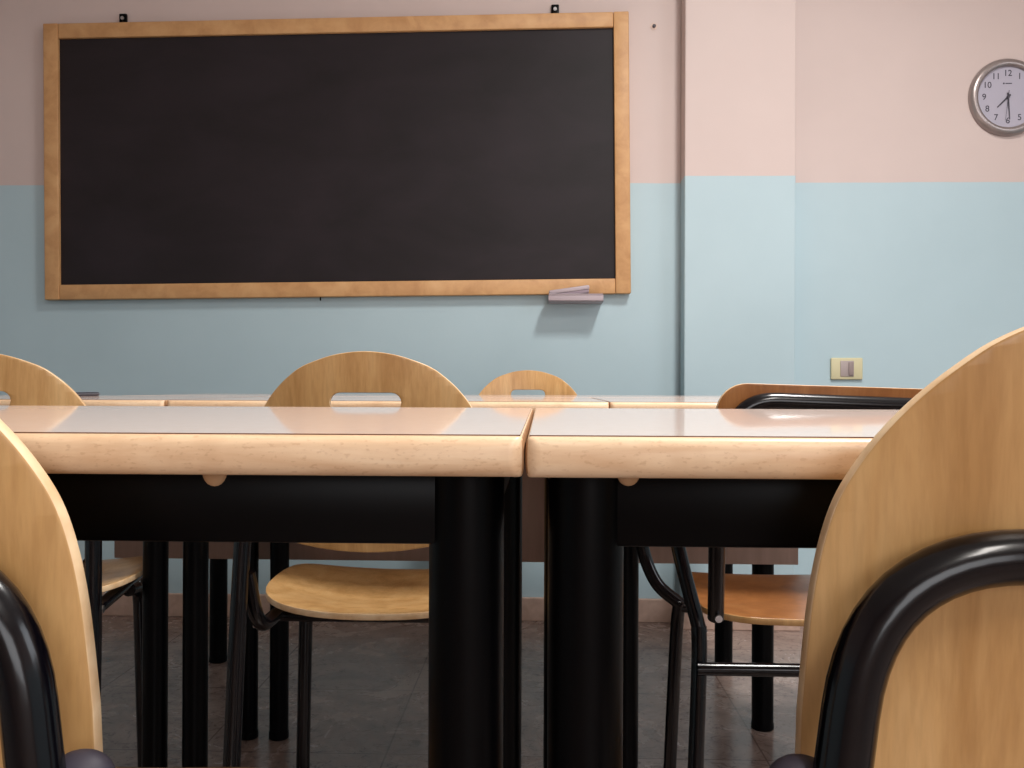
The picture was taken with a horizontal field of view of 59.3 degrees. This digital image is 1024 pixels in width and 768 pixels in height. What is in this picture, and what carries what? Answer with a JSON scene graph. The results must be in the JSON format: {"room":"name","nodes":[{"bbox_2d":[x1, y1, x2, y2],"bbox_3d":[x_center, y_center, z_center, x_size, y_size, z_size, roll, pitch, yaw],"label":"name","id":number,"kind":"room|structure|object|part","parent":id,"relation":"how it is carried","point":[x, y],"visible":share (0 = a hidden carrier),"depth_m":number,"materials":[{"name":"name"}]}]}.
{"room":"classroom","nodes":[
{"label":"classroom","id":0,"kind":"room"},
{"bbox_2d":[101,616,803,767],"bbox_3d":[-0.003,0.830,0.003,5.600,0.100,6.210,0,0,2],"label":"floor","id":1,"kind":"structure","parent":0,"point":[369,683],"depth_m":2.24,"materials":[{"name":"tile"}]},
{"bbox_2d":[0,354,142,766],"bbox_3d":[-0.814,0.365,1.487,0.384,0.825,0.490,0,0,-9],"label":"chair","id":2,"kind":"object","parent":1,"relation":"on","point":[26,383],"visible":0.3,"depth_m":1.33,"materials":[{"name":"black paint"}]},
{"bbox_3d":[-0.787,0.094,1.328,0.336,0.283,0.053,0,0,-9],"label":"backrest","id":3,"kind":"part","parent":2,"relation":"part of","materials":[{"name":"brown wood"}]},
{"bbox_3d":[-0.783,0.209,1.300,0.367,0.305,0.045,0,0,-9],"label":"frame","id":4,"kind":"part","parent":2,"relation":"part of","materials":[{"name":"black paint"}]},
{"bbox_3d":[-0.608,0.569,1.300,0.024,0.418,0.057,0,0,-18],"label":"leg","id":5,"kind":"part","parent":2,"relation":"part of","materials":[{"name":"black paint"}]},
{"bbox_3d":[-0.822,0.334,1.533,0.384,0.041,0.396,0,0,-9],"label":"seat","id":6,"kind":"part","parent":2,"relation":"part of","materials":[{"name":"brown wood"}]},
{"bbox_3d":[-0.658,0.308,1.518,0.029,0.099,0.398,0,0,-9],"label":"seat rail","id":7,"kind":"part","parent":2,"relation":"part of","materials":[{"name":"black metal"}]},
{"bbox_3d":[-0.672,0.562,1.611,0.031,0.432,0.095,0,0,-1],"label":"leg","id":8,"kind":"part","parent":2,"relation":"part of","materials":[{"name":"black paint"}]},
{"bbox_2d":[0,419,254,767],"bbox_3d":[-0.361,0.369,0.576,0.384,0.817,0.490,0,0,2],"label":"chair","id":9,"kind":"object","parent":1,"relation":"on","point":[51,717],"visible":1,"depth_m":0.41,"materials":[{"name":"brown wood"}]},
{"bbox_3d":[-0.367,0.214,0.387,0.367,0.302,0.045,0,0,2],"label":"frame","id":10,"kind":"part","parent":9,"relation":"part of","materials":[{"name":"black paint"}]},
{"bbox_3d":[-0.366,0.100,0.415,0.336,0.280,0.053,0,0,2],"label":"backrest","id":11,"kind":"part","parent":9,"relation":"part of","materials":[{"name":"brown wood"}]},
{"bbox_3d":[-0.360,0.338,0.623,0.384,0.041,0.396,0,0,2],"label":"seat","id":12,"kind":"part","parent":9,"relation":"part of","materials":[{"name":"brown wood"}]},
{"bbox_2d":[0,395,262,766],"bbox_3d":[-0.912,0.403,1.764,0.707,0.756,0.580,0,0,2],"label":"table","id":13,"kind":"object","parent":1,"relation":"on","point":[155,553],"visible":0.27,"depth_m":1.50,"materials":[{"name":"black paint"}]},
{"bbox_2d":[76,392,100,395],"bbox_3d":[-0.923,0.022,1.931,0.033,0.008,0.101,0,0,2],"label":"pencil case","id":14,"kind":"object","parent":13,"relation":"on","point":[78,393],"visible":0.54,"depth_m":1.93,"materials":[{"name":"grey"}]},
{"bbox_3d":[-0.599,0.408,1.511,0.041,0.723,0.041,0,0,2],"label":"leg","id":15,"kind":"part","parent":13,"relation":"part of","materials":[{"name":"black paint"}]},
{"bbox_3d":[-0.583,0.410,1.997,0.041,0.723,0.041,0,0,2],"label":"leg","id":16,"kind":"part","parent":13,"relation":"part of","materials":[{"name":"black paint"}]},
{"bbox_2d":[0,405,533,767],"bbox_3d":[-0.339,0.403,0.740,0.707,0.756,0.580,0,0,2],"label":"table","id":17,"kind":"object","parent":1,"relation":"on","point":[449,480],"visible":0.94,"depth_m":0.48,"materials":[{"name":"brown wood"}]},
{"bbox_3d":[-0.026,0.408,0.487,0.041,0.723,0.041,0,0,2],"label":"leg","id":18,"kind":"part","parent":17,"relation":"part of","materials":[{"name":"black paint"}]},
{"bbox_3d":[-0.010,0.409,0.973,0.041,0.723,0.041,0,0,2],"label":"leg","id":19,"kind":"part","parent":17,"relation":"part of","materials":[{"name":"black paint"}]},
{"bbox_2d":[223,351,471,767],"bbox_3d":[-0.200,0.368,1.429,0.384,0.825,0.490,0,0,2],"label":"chair","id":20,"kind":"object","parent":1,"relation":"on","point":[307,594],"visible":0.52,"depth_m":1.27,"materials":[{"name":"black paint"}]},
{"bbox_3d":[-0.382,0.570,1.218,0.024,0.418,0.057,0,0,10],"label":"leg","id":21,"kind":"part","parent":20,"relation":"part of","materials":[{"name":"black paint"}]},
{"bbox_3d":[-0.205,0.211,1.240,0.367,0.305,0.045,0,0,2],"label":"frame","id":22,"kind":"part","parent":20,"relation":"part of","materials":[{"name":"black paint"}]},
{"bbox_3d":[-0.358,0.309,1.440,0.029,0.099,0.398,0,0,2],"label":"seat rail","id":23,"kind":"part","parent":20,"relation":"part of","materials":[{"name":"black metal"}]},
{"bbox_3d":[-0.358,0.563,1.534,0.031,0.432,0.095,0,0,-7],"label":"leg","id":24,"kind":"part","parent":20,"relation":"part of","materials":[{"name":"black paint"}]},
{"bbox_3d":[-0.198,0.337,1.476,0.384,0.041,0.396,0,0,2],"label":"seat","id":25,"kind":"part","parent":20,"relation":"part of","materials":[{"name":"brown wood"}]},
{"bbox_3d":[-0.204,0.096,1.269,0.336,0.283,0.053,0,0,2],"label":"backrest","id":26,"kind":"part","parent":20,"relation":"part of","materials":[{"name":"brown wood"}]},
{"bbox_2d":[168,396,608,766],"bbox_3d":[-0.196,0.406,1.741,0.720,0.756,0.580,0,0,2],"label":"table","id":27,"kind":"object","parent":1,"relation":"on","point":[195,617],"visible":0.34,"depth_m":1.49,"materials":[{"name":"black paint"}]},
{"bbox_3d":[-0.530,0.409,1.509,0.041,0.723,0.041,0,0,2],"label":"leg","id":28,"kind":"part","parent":27,"relation":"part of","materials":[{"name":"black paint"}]},
{"bbox_3d":[-0.515,0.410,1.994,0.041,0.723,0.041,0,0,2],"label":"leg","id":29,"kind":"part","parent":27,"relation":"part of","materials":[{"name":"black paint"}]},
{"bbox_2d":[114,394,797,731],"bbox_3d":[-0.127,0.408,2.318,1.555,0.756,0.560,0,0,2],"label":"desk","id":30,"kind":"object","parent":1,"relation":"on","point":[763,560],"visible":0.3,"depth_m":2.05,"materials":[{"name":"brown wood"}]},
{"bbox_3d":[-0.830,0.411,2.546,0.049,0.722,0.049,0,0,2],"label":"leg","id":31,"kind":"part","parent":30,"relation":"part of","materials":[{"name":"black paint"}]},
{"bbox_3d":[-0.135,0.227,2.049,1.555,0.350,0.016,0,0,2],"label":"panel","id":32,"kind":"part","parent":30,"relation":"part of","materials":[{"name":"black metal"}]},
{"bbox_3d":[0.589,0.416,2.500,0.049,0.722,0.049,0,0,2],"label":"leg","id":33,"kind":"part","parent":30,"relation":"part of","materials":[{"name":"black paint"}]},
{"bbox_3d":[0.575,0.415,2.061,0.049,0.722,0.049,0,0,2],"label":"leg","id":34,"kind":"part","parent":30,"relation":"part of","materials":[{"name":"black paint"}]},
{"bbox_2d":[479,370,576,394],"bbox_3d":[0.040,0.371,2.464,0.384,0.825,0.490,0,0,2],"label":"chair","id":35,"kind":"object","parent":1,"relation":"on","point":[505,384],"visible":0.24,"depth_m":2.64,"materials":[{"name":"brown wood"}]},
{"bbox_2d":[593,398,719,767],"bbox_3d":[0.518,0.409,1.718,0.707,0.756,0.580,0,0,2],"label":"table","id":36,"kind":"object","parent":1,"relation":"on","point":[630,556],"visible":0.12,"depth_m":1.47,"materials":[{"name":"black paint"}]},
{"bbox_3d":[0.188,0.411,1.486,0.041,0.723,0.041,0,0,2],"label":"leg","id":37,"kind":"part","parent":36,"relation":"part of","materials":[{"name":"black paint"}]},
{"bbox_2d":[525,408,898,767],"bbox_3d":[0.367,0.405,0.715,0.707,0.756,0.580,0,0,2],"label":"table","id":38,"kind":"object","parent":1,"relation":"on","point":[615,479],"visible":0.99,"depth_m":0.47,"materials":[{"name":"black paint"}]},
{"bbox_3d":[0.054,0.409,0.969,0.041,0.723,0.041,0,0,2],"label":"leg","id":39,"kind":"part","parent":38,"relation":"part of","materials":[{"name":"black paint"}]},
{"bbox_3d":[0.038,0.408,0.483,0.041,0.723,0.041,0,0,2],"label":"leg","id":40,"kind":"part","parent":38,"relation":"part of","materials":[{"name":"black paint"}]},
{"bbox_2d":[636,383,921,767],"bbox_3d":[0.450,0.392,1.399,0.509,0.783,0.493,0,0,2],"label":"chair","id":41,"kind":"object","parent":1,"relation":"on","point":[778,600],"visible":0.34,"depth_m":1.27,"materials":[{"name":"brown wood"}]},
{"bbox_3d":[0.258,0.560,1.446,0.021,0.444,0.072,0,0,-14],"label":"leg","id":42,"kind":"part","parent":41,"relation":"part of","materials":[{"name":"black paint"}]},
{"bbox_3d":[0.253,0.563,1.248,0.024,0.439,0.091,0,0,22],"label":"leg","id":43,"kind":"part","parent":41,"relation":"part of","materials":[{"name":"black paint"}]},
{"bbox_3d":[0.457,0.344,1.455,0.340,0.031,0.380,0,0,2],"label":"seat","id":44,"kind":"part","parent":41,"relation":"part of","materials":[{"name":"brown wood"}]},
{"bbox_3d":[0.440,0.175,1.209,0.361,0.327,0.113,0,0,2],"label":"frame","id":45,"kind":"part","parent":41,"relation":"part of","materials":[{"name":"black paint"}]},
{"bbox_3d":[0.433,0.105,1.197,0.322,0.210,0.039,0,0,2],"label":"backrest","id":46,"kind":"part","parent":41,"relation":"part of","materials":[{"name":"brown wood"}]},
{"bbox_2d":[769,327,1023,767],"bbox_3d":[0.305,0.369,0.555,0.384,0.821,0.490,0,0,2],"label":"chair","id":47,"kind":"object","parent":1,"relation":"on","point":[912,650],"visible":1,"depth_m":0.39,"materials":[{"name":"black paint"}]},
{"bbox_3d":[0.299,0.213,0.366,0.367,0.304,0.045,0,0,2],"label":"frame","id":48,"kind":"part","parent":47,"relation":"part of","materials":[{"name":"black paint"}]},
{"bbox_2d":[0,0,1023,598],"bbox_3d":[0.101,-0.686,3.060,5.600,2.950,0.100,0,0,2],"label":"wall","id":49,"kind":"structure","parent":0,"point":[909,213],"depth_m":3.00,"materials":[{"name":"paint"}]},
{"bbox_2d":[43,4,630,303],"bbox_3d":[-0.594,-0.760,2.984,1.966,1.000,0.098,0,0,2],"label":"chalkboard","id":50,"kind":"object","parent":49,"relation":"attached to","point":[446,155],"visible":0.99,"depth_m":3.01,"materials":[{"name":"brown wood"}]},
{"bbox_3d":[-1.551,-0.749,3.043,0.050,0.931,0.030,0,0,2],"label":"frame rail","id":51,"kind":"part","parent":50,"relation":"part of","materials":[{"name":"brown wood"}]},
{"bbox_3d":[-0.597,-1.197,3.014,1.865,0.050,0.028,0,0,2],"label":"frame rail","id":52,"kind":"part","parent":50,"relation":"part of","materials":[{"name":"brown wood"}]},
{"bbox_3d":[-0.590,-0.316,3.011,1.865,0.050,0.028,0,0,2],"label":"frame rail","id":53,"kind":"part","parent":50,"relation":"part of","materials":[{"name":"brown wood"}]},
{"bbox_2d":[549,285,589,293],"bbox_3d":[0.187,-0.301,2.942,0.132,0.042,0.044,0,0,2],"label":"eraser","id":54,"kind":"object","parent":50,"relation":"in","point":[584,289],"visible":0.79,"depth_m":2.92,"materials":[{"name":"grey plastic"}]},
{"bbox_2d":[548,294,603,303],"bbox_3d":[0.208,-0.294,2.957,0.178,0.055,0.098,0,0,2],"label":"chalk tray","id":55,"kind":"object","parent":50,"relation":"on","point":[552,298],"depth_m":2.91,"materials":[{"name":"grey plastic"}]},
{"bbox_3d":[0.364,-0.764,2.981,0.050,0.931,0.030,0,0,2],"label":"frame rail","id":56,"kind":"part","parent":50,"relation":"part of","materials":[{"name":"brown wood"}]},
{"bbox_2d":[102,592,671,622],"bbox_3d":[-1.026,0.746,3.035,3.160,0.077,0.014,0,0,2],"label":"baseboard","id":57,"kind":"structure","parent":49,"relation":"attached to","point":[650,610],"depth_m":2.99,"materials":[{"name":"beige stone"}]},
{"bbox_2d":[650,23,657,29],"bbox_3d":[0.473,-1.192,2.996,0.024,0.024,0.008,0,0,2],"label":"screw","id":58,"kind":"object","parent":49,"relation":"attached to","point":[653,26],"visible":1,"depth_m":3.00,"materials":[{"name":"grey metal"}]},
{"bbox_2d":[831,358,862,379],"bbox_3d":[1.104,-0.051,2.968,0.104,0.072,0.016,0,0,2],"label":"switch plate","id":59,"kind":"object","parent":49,"relation":"attached to","point":[841,368],"visible":1,"depth_m":2.96,"materials":[{"name":"beige plastic"}]},
{"bbox_2d":[968,58,1023,136],"bbox_3d":[1.626,-0.942,2.951,0.249,0.255,0.022,0,0,2],"label":"wall clock","id":60,"kind":"object","parent":49,"relation":"attached to","point":[996,92],"visible":1,"depth_m":2.95,"materials":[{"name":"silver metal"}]},
{"bbox_2d":[679,0,795,596],"bbox_3d":[0.738,-0.684,2.947,0.356,2.950,0.085,0,0,2],"label":"pillar","id":61,"kind":"structure","parent":0,"point":[738,57],"depth_m":2.90,"materials":[{"name":"paint"}]},
{"bbox_2d":[683,613,799,630],"bbox_3d":[0.732,0.752,2.929,0.384,0.077,0.084,0,0,2],"label":"baseboard","id":62,"kind":"structure","parent":61,"relation":"attached to","point":[736,625],"depth_m":2.89,"materials":[{"name":"beige stone"}]}
]}

